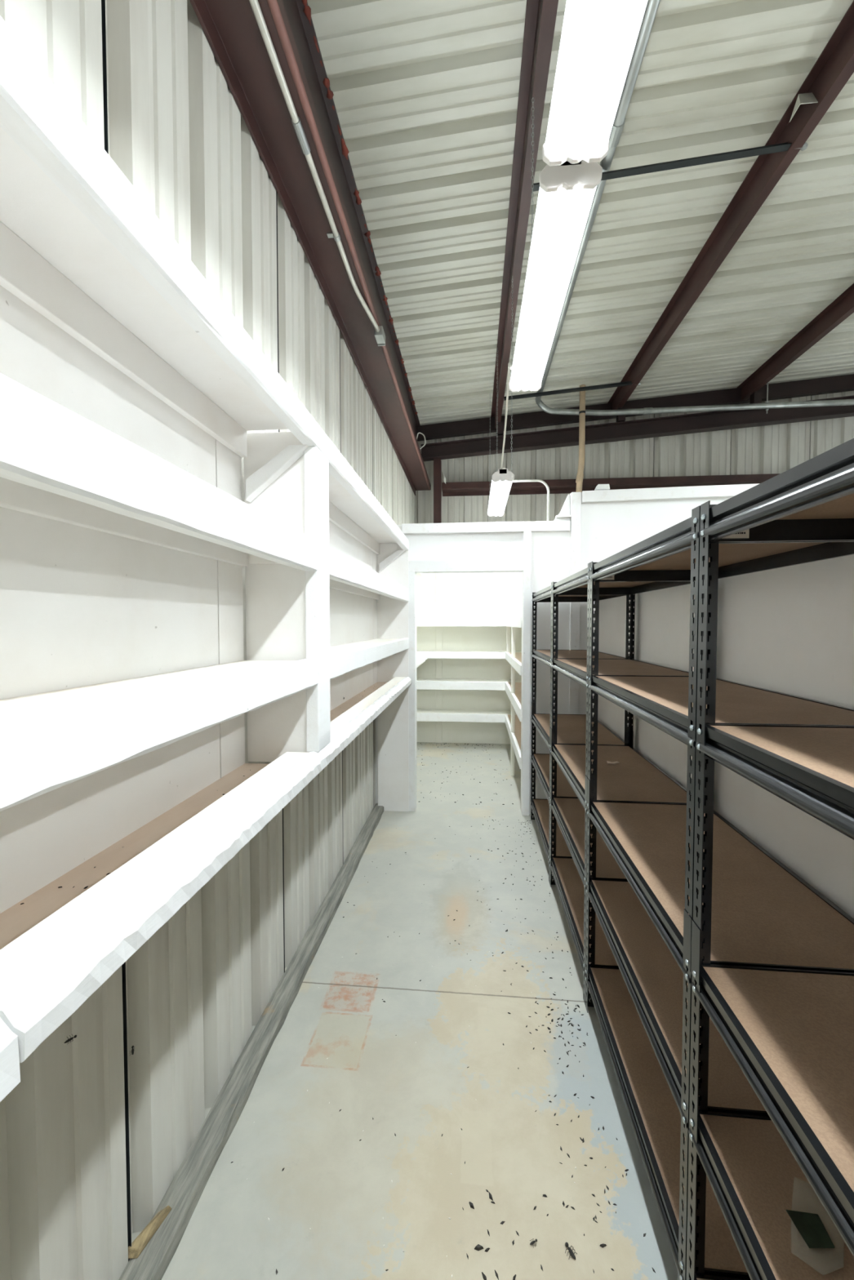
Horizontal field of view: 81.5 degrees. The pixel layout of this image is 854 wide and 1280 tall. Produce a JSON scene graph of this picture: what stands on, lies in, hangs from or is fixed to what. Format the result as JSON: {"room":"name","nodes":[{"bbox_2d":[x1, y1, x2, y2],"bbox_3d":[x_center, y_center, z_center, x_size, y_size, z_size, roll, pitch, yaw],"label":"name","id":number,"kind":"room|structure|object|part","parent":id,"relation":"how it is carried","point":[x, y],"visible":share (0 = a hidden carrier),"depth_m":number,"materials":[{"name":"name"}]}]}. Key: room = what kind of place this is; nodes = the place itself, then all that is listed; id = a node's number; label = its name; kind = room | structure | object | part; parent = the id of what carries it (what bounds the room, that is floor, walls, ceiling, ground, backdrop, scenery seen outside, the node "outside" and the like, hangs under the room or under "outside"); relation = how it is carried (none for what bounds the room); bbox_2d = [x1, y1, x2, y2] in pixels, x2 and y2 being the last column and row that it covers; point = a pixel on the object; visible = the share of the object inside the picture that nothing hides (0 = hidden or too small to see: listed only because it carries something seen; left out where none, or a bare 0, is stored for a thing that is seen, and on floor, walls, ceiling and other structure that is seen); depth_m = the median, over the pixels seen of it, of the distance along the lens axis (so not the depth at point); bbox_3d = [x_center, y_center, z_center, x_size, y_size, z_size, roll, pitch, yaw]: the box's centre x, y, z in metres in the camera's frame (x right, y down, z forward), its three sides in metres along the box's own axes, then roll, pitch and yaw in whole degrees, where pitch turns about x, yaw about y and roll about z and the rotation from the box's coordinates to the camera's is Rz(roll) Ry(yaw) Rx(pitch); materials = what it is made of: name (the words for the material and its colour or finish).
{"room":"warehouse","nodes":[
{"label":"warehouse","id":0,"kind":"room"},
{"bbox_2d":[0,0,414,1279],"bbox_3d":[-0.636,-0.671,2.247,0.048,4.330,9.600,0,2,5],"label":"wall","id":1,"kind":"structure","parent":0,"point":[95,1135],"depth_m":1.40,"materials":[{"name":"metal"}]},
{"bbox_2d":[64,1034,76,1044],"bbox_3d":[-0.726,0.813,1.008,0.005,0.016,0.023,1,2,36],"label":"insect","id":2,"kind":"object","parent":1,"relation":"attached to","point":[75,1036],"visible":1,"depth_m":1.01},
{"bbox_2d":[129,1045,134,1055],"bbox_3d":[-0.710,0.991,1.195,0.005,0.023,0.016,0,2,5],"label":"insect","id":3,"kind":"object","parent":1,"relation":"attached to","point":[132,1046],"visible":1,"depth_m":1.19},
{"bbox_2d":[0,15,411,1102],"bbox_3d":[-0.496,0.385,1.741,0.301,2.252,4.847,0,2,5],"label":"wall shelving","id":4,"kind":"object","parent":1,"relation":"attached to","point":[131,393],"visible":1,"depth_m":1.00,"materials":[{"name":"white paint"}]},
{"bbox_3d":[-0.760,-0.095,0.432,0.014,1.200,2.225,0,2,5],"label":"panel","id":5,"kind":"part","parent":4,"relation":"part of","materials":[{"name":"white paint"}]},
{"bbox_3d":[-0.501,-0.245,0.488,0.038,0.108,2.395,0,2,5],"label":"rail","id":6,"kind":"part","parent":4,"relation":"part of","materials":[{"name":"white paint"}]},
{"bbox_3d":[-0.501,0.149,0.501,0.039,0.095,2.395,0,2,5],"label":"rail","id":7,"kind":"part","parent":4,"relation":"part of","materials":[{"name":"white paint"}]},
{"bbox_2d":[20,690,364,904],"bbox_3d":[-0.500,0.408,2.336,0.134,0.002,3.386,0,2,5],"label":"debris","id":8,"kind":"object","parent":4,"relation":"on","point":[364,691],"visible":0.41,"depth_m":0.91,"materials":[{"name":"brown"}]},
{"bbox_3d":[-0.391,-0.695,1.668,0.040,0.088,4.795,0,2,5],"label":"rail","id":9,"kind":"part","parent":4,"relation":"part of","materials":[{"name":"white paint"}]},
{"bbox_3d":[-0.649,-0.135,1.627,0.014,1.200,0.164,0,2,5],"label":"panel","id":10,"kind":"part","parent":4,"relation":"part of","materials":[{"name":"white paint"}]},
{"bbox_3d":[-0.387,-0.136,1.755,0.046,1.038,0.140,0,2,5],"label":"post","id":11,"kind":"part","parent":4,"relation":"part of","materials":[{"name":"white paint"}]},
{"bbox_3d":[-0.531,-0.178,2.887,0.014,1.200,2.090,0,2,5],"label":"panel","id":12,"kind":"part","parent":4,"relation":"part of","materials":[{"name":"white paint"}]},
{"bbox_3d":[-0.272,-0.328,2.943,0.038,0.108,2.260,0,2,5],"label":"rail","id":13,"kind":"part","parent":4,"relation":"part of","materials":[{"name":"white paint"}]},
{"bbox_3d":[-0.272,0.066,2.957,0.039,0.095,2.260,0,2,5],"label":"rail","id":14,"kind":"part","parent":4,"relation":"part of","materials":[{"name":"white paint"}]},
{"bbox_3d":[-0.426,-0.216,4.015,0.014,1.200,0.164,0,2,5],"label":"panel","id":15,"kind":"part","parent":4,"relation":"part of","materials":[{"name":"white paint"}]},
{"bbox_3d":[-0.280,0.305,4.128,0.259,2.250,0.051,0,2,5],"label":"panel","id":16,"kind":"part","parent":4,"relation":"part of","materials":[{"name":"white paint"}]},
{"bbox_2d":[118,803,383,1279],"bbox_3d":[-0.611,1.485,1.866,0.085,0.045,4.700,0,2,5],"label":"baseboard","id":17,"kind":"structure","parent":1,"relation":"attached to","point":[186,1188],"depth_m":1.60,"materials":[{"name":"grey wood"}]},
{"bbox_2d":[128,1205,172,1258],"bbox_3d":[-0.695,1.476,1.240,0.031,0.021,0.117,1,2,20],"label":"wood splinter","id":18,"kind":"object","parent":17,"relation":"on","point":[138,1245],"visible":1,"depth_m":1.23,"materials":[{"name":"beige wood"}]},
{"bbox_2d":[189,0,431,495],"bbox_3d":[-0.501,-1.935,2.177,0.224,0.140,9.570,0,2,5],"label":"beam","id":19,"kind":"structure","parent":1,"relation":"attached to","point":[231,29],"depth_m":2.05,"materials":[{"name":"red metal"}]},
{"bbox_2d":[248,0,385,346],"bbox_3d":[-0.597,-1.838,0.352,0.134,0.080,5.715,0,2,5],"label":"conduit","id":20,"kind":"object","parent":19,"relation":"attached to","point":[380,335],"visible":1,"depth_m":1.92,"materials":[{"name":"metal"}]},
{"bbox_2d":[266,0,430,489],"bbox_3d":[-0.400,-1.941,2.182,0.030,0.028,9.400,0,2,5],"label":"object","id":21,"kind":"structure","parent":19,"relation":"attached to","point":[273,6],"depth_m":1.99,"materials":[{"name":"brown paint"}]},
{"bbox_2d":[282,0,420,436],"bbox_3d":[-0.553,-2.585,2.124,0.070,0.464,9.500,0,2,5],"label":"ceiling beam","id":22,"kind":"structure","parent":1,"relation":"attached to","point":[303,33],"depth_m":2.86,"materials":[{"name":"red metal"}]},
{"bbox_3d":[-0.427,-2.839,3.335,0.046,0.039,6.350,0,2,5],"label":"foam closure strip","id":23,"kind":"part","parent":22,"relation":"part of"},
{"bbox_2d":[416,432,426,448],"bbox_3d":[-0.085,-2.584,6.452,0.144,0.243,0.016,0,2,5],"label":"cable","id":24,"kind":"object","parent":22,"relation":"hanging from","point":[418,433],"visible":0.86,"depth_m":6.44,"materials":[{"name":"white plastic"}]},
{"bbox_2d":[131,742,677,1279],"bbox_3d":[4.231,1.566,1.920,9.920,0.120,9.700,0,2,5],"label":"floor","id":25,"kind":"structure","parent":0,"point":[336,1042],"depth_m":1.63,"materials":[{"name":"paint"}]},
{"bbox_2d":[433,457,441,523],"bbox_3d":[0.141,-0.549,6.751,0.098,3.780,0.120,0,2,5],"label":"column","id":26,"kind":"structure","parent":25,"relation":"on","point":[437,461],"depth_m":6.64,"materials":[{"name":"red metal"}]},
{"bbox_2d":[441,471,446,484],"bbox_3d":[0.227,-2.187,6.666,0.080,0.185,0.046,1,2,25],"label":"wire bundle","id":27,"kind":"object","parent":26,"relation":"attached to","point":[443,477],"visible":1,"depth_m":6.66,"materials":[{"name":"white plastic"}]},
{"bbox_2d":[421,395,853,461],"bbox_3d":[4.704,-2.875,6.207,9.600,0.935,0.140,0,2,5],"label":"rafter","id":28,"kind":"object","parent":26,"relation":"on","point":[708,421],"visible":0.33,"depth_m":6.38,"materials":[{"name":"red metal"}]},
{"bbox_2d":[496,422,503,435],"bbox_3d":[0.965,-2.790,6.558,0.090,0.152,0.100,0,2,5],"label":"stub","id":29,"kind":"object","parent":28,"relation":"attached to","point":[500,424],"visible":0.76,"depth_m":6.51,"materials":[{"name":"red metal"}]},
{"bbox_2d":[616,407,625,422],"bbox_3d":[2.509,-2.904,6.411,0.090,0.162,0.100,0,2,5],"label":"stub","id":30,"kind":"object","parent":28,"relation":"attached to","point":[619,418],"visible":0.49,"depth_m":6.36,"materials":[{"name":"red metal"}]},
{"bbox_2d":[749,391,761,403],"bbox_3d":[4.151,-3.026,6.254,0.090,0.172,0.100,0,2,5],"label":"stub","id":31,"kind":"object","parent":28,"relation":"attached to","point":[756,397],"visible":0.56,"depth_m":6.21,"materials":[{"name":"red metal"}]},
{"bbox_2d":[231,742,655,1279],"bbox_3d":[0.227,1.439,3.800,1.163,0.006,5.347,0,2,5],"label":"debris","id":32,"kind":"object","parent":25,"relation":"on","point":[477,1247],"visible":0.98,"depth_m":1.54,"materials":[{"name":"black paint"}]},
{"bbox_2d":[416,573,521,776],"bbox_3d":[0.490,0.326,5.283,1.580,2.130,2.284,0,2,5],"label":"shelving","id":33,"kind":"object","parent":25,"relation":"on","point":[512,718],"visible":0.68,"depth_m":6.09,"materials":[{"name":"white paint"}]},
{"bbox_3d":[-0.091,0.219,5.181,0.030,0.085,1.919,0,2,5],"label":"rail","id":34,"kind":"part","parent":33,"relation":"part of","materials":[{"name":"white paint"}]},
{"bbox_3d":[0.368,0.963,6.143,1.182,0.099,0.030,0,2,5],"label":"rail","id":35,"kind":"part","parent":33,"relation":"part of","materials":[{"name":"white paint"}]},
{"bbox_3d":[0.368,0.563,6.130,1.182,0.105,0.030,0,2,5],"label":"rail","id":36,"kind":"part","parent":33,"relation":"part of","materials":[{"name":"white paint"}]},
{"bbox_3d":[0.368,0.187,6.117,1.182,0.085,0.030,0,2,5],"label":"rail","id":37,"kind":"part","parent":33,"relation":"part of","materials":[{"name":"white paint"}]},
{"bbox_3d":[0.368,-0.212,6.104,1.182,0.090,0.030,0,2,5],"label":"rail","id":38,"kind":"part","parent":33,"relation":"part of","materials":[{"name":"white paint"}]},
{"bbox_3d":[1.003,-0.046,6.115,0.040,0.382,0.040,0,2,5],"label":"post","id":39,"kind":"part","parent":33,"relation":"part of","materials":[{"name":"beige paint"}]},
{"bbox_3d":[0.883,0.633,5.084,0.039,1.530,0.040,0,2,5],"label":"post","id":40,"kind":"part","parent":33,"relation":"part of","materials":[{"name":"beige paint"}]},
{"bbox_3d":[0.881,0.996,5.117,0.030,0.099,1.980,0,2,5],"label":"rail","id":41,"kind":"part","parent":33,"relation":"part of","materials":[{"name":"white paint"}]},
{"bbox_3d":[0.881,0.596,5.103,0.030,0.105,1.980,0,2,5],"label":"rail","id":42,"kind":"part","parent":33,"relation":"part of","materials":[{"name":"white paint"}]},
{"bbox_3d":[0.881,0.220,5.091,0.030,0.085,1.980,0,2,5],"label":"rail","id":43,"kind":"part","parent":33,"relation":"part of","materials":[{"name":"white paint"}]},
{"bbox_3d":[0.881,-0.179,5.077,0.030,0.090,1.980,0,2,5],"label":"rail","id":44,"kind":"part","parent":33,"relation":"part of","materials":[{"name":"white paint"}]},
{"bbox_2d":[529,1238,537,1248],"bbox_3d":[0.269,1.525,1.254,0.018,0.005,0.019,1,2,26],"label":"insect","id":45,"kind":"object","parent":25,"relation":"on","point":[532,1242],"visible":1,"depth_m":1.25},
{"bbox_2d":[564,1242,577,1259],"bbox_3d":[0.357,1.524,1.234,0.031,0.009,0.029,1,2,26],"label":"insect","id":46,"kind":"object","parent":25,"relation":"on","point":[566,1245],"visible":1,"depth_m":1.23},
{"bbox_2d":[530,582,631,882],"bbox_3d":[1.013,0.548,3.421,0.472,1.812,0.988,0,2,5],"label":"rack","id":47,"kind":"object","parent":25,"relation":"on","point":[571,728],"visible":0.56,"depth_m":3.44,"materials":[{"name":"metal"}]},
{"bbox_3d":[0.845,0.532,3.914,0.038,1.812,0.038,0,2,5],"label":"post","id":48,"kind":"part","parent":47,"relation":"part of","materials":[{"name":"black metal"}]},
{"bbox_3d":[0.756,0.564,2.968,0.038,1.812,0.038,0,2,5],"label":"post","id":49,"kind":"part","parent":47,"relation":"part of","materials":[{"name":"black metal"}]},
{"bbox_3d":[1.182,0.565,2.929,0.038,1.812,0.038,0,2,5],"label":"post","id":50,"kind":"part","parent":47,"relation":"part of","materials":[{"name":"black metal"}]},
{"bbox_2d":[549,562,691,1004],"bbox_3d":[0.923,0.581,2.455,0.472,1.812,0.949,0,2,5],"label":"rack","id":51,"kind":"object","parent":25,"relation":"on","point":[635,779],"visible":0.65,"depth_m":2.44,"materials":[{"name":"metal"}]},
{"bbox_3d":[0.753,0.565,2.929,0.038,1.812,0.038,0,2,5],"label":"post","id":52,"kind":"part","parent":51,"relation":"part of","materials":[{"name":"black metal"}]},
{"bbox_3d":[0.668,0.596,2.022,0.038,1.812,0.038,0,2,5],"label":"post","id":53,"kind":"part","parent":51,"relation":"part of","materials":[{"name":"black metal"}]},
{"bbox_2d":[606,760,619,764],"bbox_3d":[0.958,0.630,2.543,0.064,0.007,0.035,0,2,10],"label":"paper scrap","id":54,"kind":"object","parent":51,"relation":"on","point":[607,762],"visible":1,"depth_m":2.54,"materials":[{"name":"beige paper"}]},
{"bbox_3d":[1.179,0.566,2.889,0.038,1.812,0.038,0,2,5],"label":"post","id":55,"kind":"part","parent":51,"relation":"part of","materials":[{"name":"black metal"}]},
{"bbox_2d":[585,505,853,1279],"bbox_3d":[0.835,0.613,1.504,0.472,1.812,0.959,0,2,5],"label":"rack","id":56,"kind":"object","parent":25,"relation":"on","point":[764,914],"visible":0.48,"depth_m":1.35,"materials":[{"name":"metal"}]},
{"bbox_3d":[0.665,0.597,1.982,0.038,1.812,0.038,0,2,5],"label":"post","id":57,"kind":"part","parent":56,"relation":"part of","materials":[{"name":"black metal"}]},
{"bbox_3d":[0.579,0.628,1.065,0.038,1.812,0.038,0,2,5],"label":"post","id":58,"kind":"part","parent":56,"relation":"part of","materials":[{"name":"black metal"}]},
{"bbox_3d":[1.091,0.599,1.943,0.038,1.812,0.038,0,2,5],"label":"post","id":59,"kind":"part","parent":56,"relation":"part of","materials":[{"name":"black metal"}]},
{"bbox_2d":[685,438,853,1279],"bbox_3d":[0.746,0.646,0.544,0.472,1.812,0.966,0,2,5],"label":"rack","id":60,"kind":"object","parent":25,"relation":"on","point":[789,1032],"visible":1,"depth_m":0.89,"materials":[{"name":"metal"}]},
{"bbox_3d":[0.576,0.630,1.026,0.038,1.812,0.038,0,2,5],"label":"post","id":61,"kind":"part","parent":60,"relation":"part of","materials":[{"name":"black metal"}]},
{"bbox_2d":[785,1209,834,1248],"bbox_3d":[0.667,0.999,0.851,0.078,0.014,0.150,2,3,42],"label":"card","id":62,"kind":"object","parent":60,"relation":"on","point":[810,1226],"visible":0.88,"depth_m":0.83,"materials":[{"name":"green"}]},
{"bbox_2d":[416,572,521,744],"bbox_3d":[0.621,0.161,6.467,1.680,2.380,0.065,0,2,5],"label":"wall","id":63,"kind":"structure","parent":0,"point":[487,595],"depth_m":6.44,"materials":[{"name":"beige paint"}]},
{"bbox_2d":[435,573,442,742],"bbox_3d":[0.158,0.161,6.467,0.082,2.380,0.020,0,2,5],"label":"trim","id":64,"kind":"structure","parent":63,"relation":"attached to","point":[438,575],"depth_m":6.45,"materials":[{"name":"beige paint"}]},
{"bbox_2d":[375,493,731,814],"bbox_3d":[3.707,0.136,3.800,8.320,2.610,0.080,0,2,5],"label":"wall partition","id":65,"kind":"structure","parent":0,"point":[607,529],"depth_m":3.99,"materials":[{"name":"paint"}]},
{"bbox_2d":[408,570,417,811],"bbox_3d":[-0.132,0.429,4.157,0.080,2.000,0.120,0,2,5],"label":"trim","id":66,"kind":"structure","parent":65,"relation":"attached to","point":[412,733],"depth_m":4.10,"materials":[{"name":"white paint"}]},
{"bbox_2d":[408,559,523,572],"bbox_3d":[0.308,-0.605,4.048,0.950,0.095,0.045,0,2,5],"label":"trim","id":67,"kind":"structure","parent":65,"relation":"attached to","point":[488,565],"depth_m":4.03,"materials":[{"name":"white paint"}]},
{"bbox_2d":[401,520,569,534],"bbox_3d":[0.470,-0.913,4.055,1.350,0.080,0.120,0,2,5],"label":"trim","id":68,"kind":"structure","parent":65,"relation":"attached to","point":[540,526],"depth_m":4.00,"materials":[{"name":"white paint"}]},
{"bbox_2d":[520,531,531,815],"bbox_3d":[0.811,0.280,4.062,0.060,2.305,0.125,0,2,5],"label":"trim","id":69,"kind":"structure","parent":65,"relation":"attached to","point":[526,574],"depth_m":4.00,"materials":[{"name":"white paint"}]},
{"bbox_2d":[512,479,549,520],"bbox_3d":[0.810,-1.150,4.106,0.405,0.360,0.020,0,2,5],"label":"conduit","id":70,"kind":"object","parent":65,"relation":"attached to","point":[522,480],"visible":0.92,"depth_m":4.08,"materials":[{"name":"metal"}]},
{"bbox_2d":[553,494,570,520],"bbox_3d":[1.080,-1.058,3.974,0.136,0.214,0.080,0,2,5],"label":"board","id":71,"kind":"object","parent":65,"relation":"on","point":[564,515],"visible":0.73,"depth_m":3.97,"materials":[{"name":"white paint"}]},
{"bbox_2d":[568,492,581,714],"bbox_3d":[1.186,0.130,3.981,0.075,2.610,0.024,0,2,5],"label":"trim","id":72,"kind":"structure","parent":65,"relation":"attached to","point":[575,497],"depth_m":3.95,"materials":[{"name":"white paint"}]},
{"bbox_2d":[581,483,759,503],"bbox_3d":[2.900,-1.142,3.766,3.360,0.118,0.049,0,2,5],"label":"trim","id":73,"kind":"structure","parent":65,"relation":"attached to","point":[716,491],"depth_m":3.84,"materials":[{"name":"white paint"}]},
{"bbox_2d":[594,484,609,490],"bbox_3d":[1.390,-1.211,3.939,0.108,0.043,0.079,0,2,5],"label":"box","id":74,"kind":"object","parent":73,"relation":"on","point":[600,486],"visible":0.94,"depth_m":3.91,"materials":[{"name":"white plastic"}]},
{"bbox_2d":[306,0,853,425],"bbox_3d":[4.251,-3.208,1.706,9.870,0.845,9.600,0,2,5],"label":"ceiling","id":75,"kind":"structure","parent":0,"point":[425,97],"depth_m":3.33,"materials":[{"name":"metal"}]},
{"bbox_2d":[488,395,490,522],"bbox_3d":[0.733,-2.010,5.652,0.170,1.983,1.200,0,2,5],"label":"strip light","id":76,"kind":"object","parent":75,"relation":"hanging from","point":[490,395],"visible":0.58,"depth_m":6.08,"materials":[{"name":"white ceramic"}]},
{"bbox_2d":[490,0,558,429],"bbox_3d":[0.490,-2.799,2.018,0.121,0.172,9.495,0,2,5],"label":"purlin","id":77,"kind":"object","parent":75,"relation":"attached to","point":[540,15],"visible":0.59,"depth_m":2.90,"materials":[{"name":"red metal"}]},
{"bbox_2d":[486,276,514,516],"bbox_3d":[0.622,-1.994,4.268,0.170,1.584,1.225,0,2,5],"label":"strip light","id":78,"kind":"object","parent":77,"relation":"hanging from","point":[502,479],"visible":0.92,"depth_m":3.96,"materials":[{"name":"white plastic"}]},
{"bbox_2d":[487,480,501,515],"bbox_3d":[0.578,-1.247,4.298,0.072,0.082,1.195,0,2,5],"label":"diffuser","id":79,"kind":"object","parent":78,"relation":"attached to","point":[495,498],"depth_m":4.23,"materials":[{"name":"white plastic"}]},
{"bbox_3d":[0.675,-2.054,4.771,0.009,1.498,0.009,-2,3,-40],"label":"chain","id":80,"kind":"part","parent":78,"relation":"part of","materials":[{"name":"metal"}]},
{"bbox_2d":[497,480,512,515],"bbox_3d":[0.666,-1.247,4.290,0.072,0.082,1.195,0,2,5],"label":"diffuser","id":81,"kind":"object","parent":78,"relation":"attached to","point":[504,486],"depth_m":4.11,"materials":[{"name":"white plastic"}]},
{"bbox_3d":[0.650,-2.021,3.790,0.009,1.498,0.009,-2,3,-40],"label":"chain","id":82,"kind":"part","parent":78,"relation":"part of","materials":[{"name":"metal"}]},
{"bbox_2d":[500,97,602,469],"bbox_3d":[0.507,-1.975,2.544,0.171,1.508,2.411,0,2,5],"label":"strip light","id":83,"kind":"object","parent":77,"relation":"hanging from","point":[566,191],"depth_m":1.67,"materials":[{"name":"white plastic"}]},
{"bbox_3d":[0.495,-1.377,3.147,0.018,0.272,1.254,0,2,6],"label":"power cord","id":84,"kind":"part","parent":83,"relation":"part of","materials":[{"name":"white plastic"}]},
{"bbox_3d":[0.534,-2.054,2.514,0.009,1.351,0.009,-2,3,-40],"label":"chain","id":85,"kind":"part","parent":83,"relation":"part of","materials":[{"name":"metal"}]},
{"bbox_2d":[509,187,565,390],"bbox_3d":[0.410,-1.319,1.980,0.072,0.082,1.195,0,2,5],"label":"diffuser","id":86,"kind":"object","parent":83,"relation":"attached to","point":[550,212],"depth_m":1.74,"materials":[{"name":"white plastic"}]},
{"bbox_2d":[528,186,596,389],"bbox_3d":[0.498,-1.319,1.972,0.072,0.082,1.195,0,2,5],"label":"diffuser","id":87,"kind":"object","parent":83,"relation":"attached to","point":[578,200],"depth_m":1.71,"materials":[{"name":"white plastic"}]},
{"bbox_2d":[542,0,647,165],"bbox_3d":[0.332,-1.948,0.672,0.170,1.437,1.220,0,2,5],"label":"strip light","id":88,"kind":"object","parent":77,"relation":"hanging from","point":[598,37],"visible":1,"depth_m":1.10,"materials":[{"name":"white plastic"}]},
{"bbox_2d":[544,0,604,159],"bbox_3d":[0.288,-1.275,0.699,0.072,0.082,1.190,0,2,5],"label":"diffuser","id":89,"kind":"object","parent":88,"relation":"attached to","point":[583,32],"depth_m":1.10,"materials":[{"name":"white plastic"}]},
{"bbox_2d":[583,0,647,155],"bbox_3d":[0.376,-1.275,0.691,0.072,0.082,1.190,0,2,5],"label":"diffuser","id":90,"kind":"object","parent":88,"relation":"attached to","point":[621,21],"depth_m":1.09,"materials":[{"name":"white plastic"}]},
{"bbox_2d":[533,142,808,191],"bbox_3d":[1.404,-2.842,2.958,1.630,0.170,0.044,0,2,5],"label":"bar","id":91,"kind":"object","parent":77,"relation":"attached to","point":[781,147],"visible":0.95,"depth_m":2.94,"materials":[{"name":"grey metal"}]},
{"bbox_2d":[575,384,585,492],"bbox_3d":[1.883,-2.021,6.087,0.112,2.167,0.084,0,2,5],"label":"vent pipe","id":92,"kind":"object","parent":75,"relation":"hanging from","point":[579,480],"visible":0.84,"depth_m":6.04,"materials":[{"name":"plastic"}]},
{"bbox_2d":[534,0,853,415],"bbox_3d":[4.940,-2.791,1.460,8.050,0.380,9.010,0,2,5],"label":"conduit","id":93,"kind":"object","parent":75,"relation":"hanging from","point":[651,7],"visible":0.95,"depth_m":3.97,"materials":[{"name":"metal"}]},
{"bbox_3d":[4.134,-2.946,6.017,0.030,0.380,0.030,-1,2,-17],"label":"hanger rod","id":94,"kind":"part","parent":93,"relation":"part of","materials":[{"name":"metal"}]},
{"bbox_2d":[607,0,853,409],"bbox_3d":[2.009,-2.917,1.872,0.156,0.172,9.495,0,2,5],"label":"purlin","id":95,"kind":"object","parent":75,"relation":"attached to","point":[834,66],"depth_m":3.21,"materials":[{"name":"red metal"}]},
{"bbox_2d":[503,381,640,400],"bbox_3d":[1.701,-2.941,5.822,1.570,0.165,0.044,0,2,5],"label":"bar","id":96,"kind":"object","parent":95,"relation":"attached to","point":[627,383],"visible":0.97,"depth_m":5.83,"materials":[{"name":"grey metal"}]},
{"bbox_3d":[2.053,-2.933,2.704,0.090,0.101,0.100,0,2,5],"label":"purlin bracket","id":97,"kind":"part","parent":95,"relation":"part of","materials":[{"name":"white metal"}]},
{"bbox_2d":[737,283,853,399],"bbox_3d":[3.650,-3.043,1.715,0.121,0.172,9.495,0,2,5],"label":"purlin","id":98,"kind":"object","parent":75,"relation":"attached to","point":[842,307],"visible":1,"depth_m":5.23,"materials":[{"name":"red metal"}]},
{"bbox_2d":[414,391,853,523],"bbox_3d":[4.723,-1.207,6.578,9.820,5.106,0.048,0,2,5],"label":"wall","id":99,"kind":"structure","parent":0,"point":[774,448],"depth_m":6.70,"materials":[{"name":"metal"}]},
{"bbox_2d":[441,473,779,496],"bbox_3d":[4.856,-2.063,6.409,9.330,0.140,0.195,0,2,5],"label":"girt","id":100,"kind":"object","parent":99,"relation":"attached to","point":[555,486],"visible":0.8,"depth_m":6.58,"materials":[{"name":"red metal"}]},
{"bbox_2d":[417,373,853,441],"bbox_3d":[4.676,-3.244,6.431,9.700,0.956,0.085,0,2,5],"label":"ceiling beam","id":101,"kind":"structure","parent":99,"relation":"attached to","point":[832,384],"depth_m":6.55,"materials":[{"name":"red metal"}]},
{"bbox_2d":[591,554,853,918],"bbox_3d":[1.037,0.653,0.668,0.035,1.790,6.678,0,2,5],"label":"wall","id":102,"kind":"structure","parent":0,"point":[789,629],"depth_m":1.59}
]}

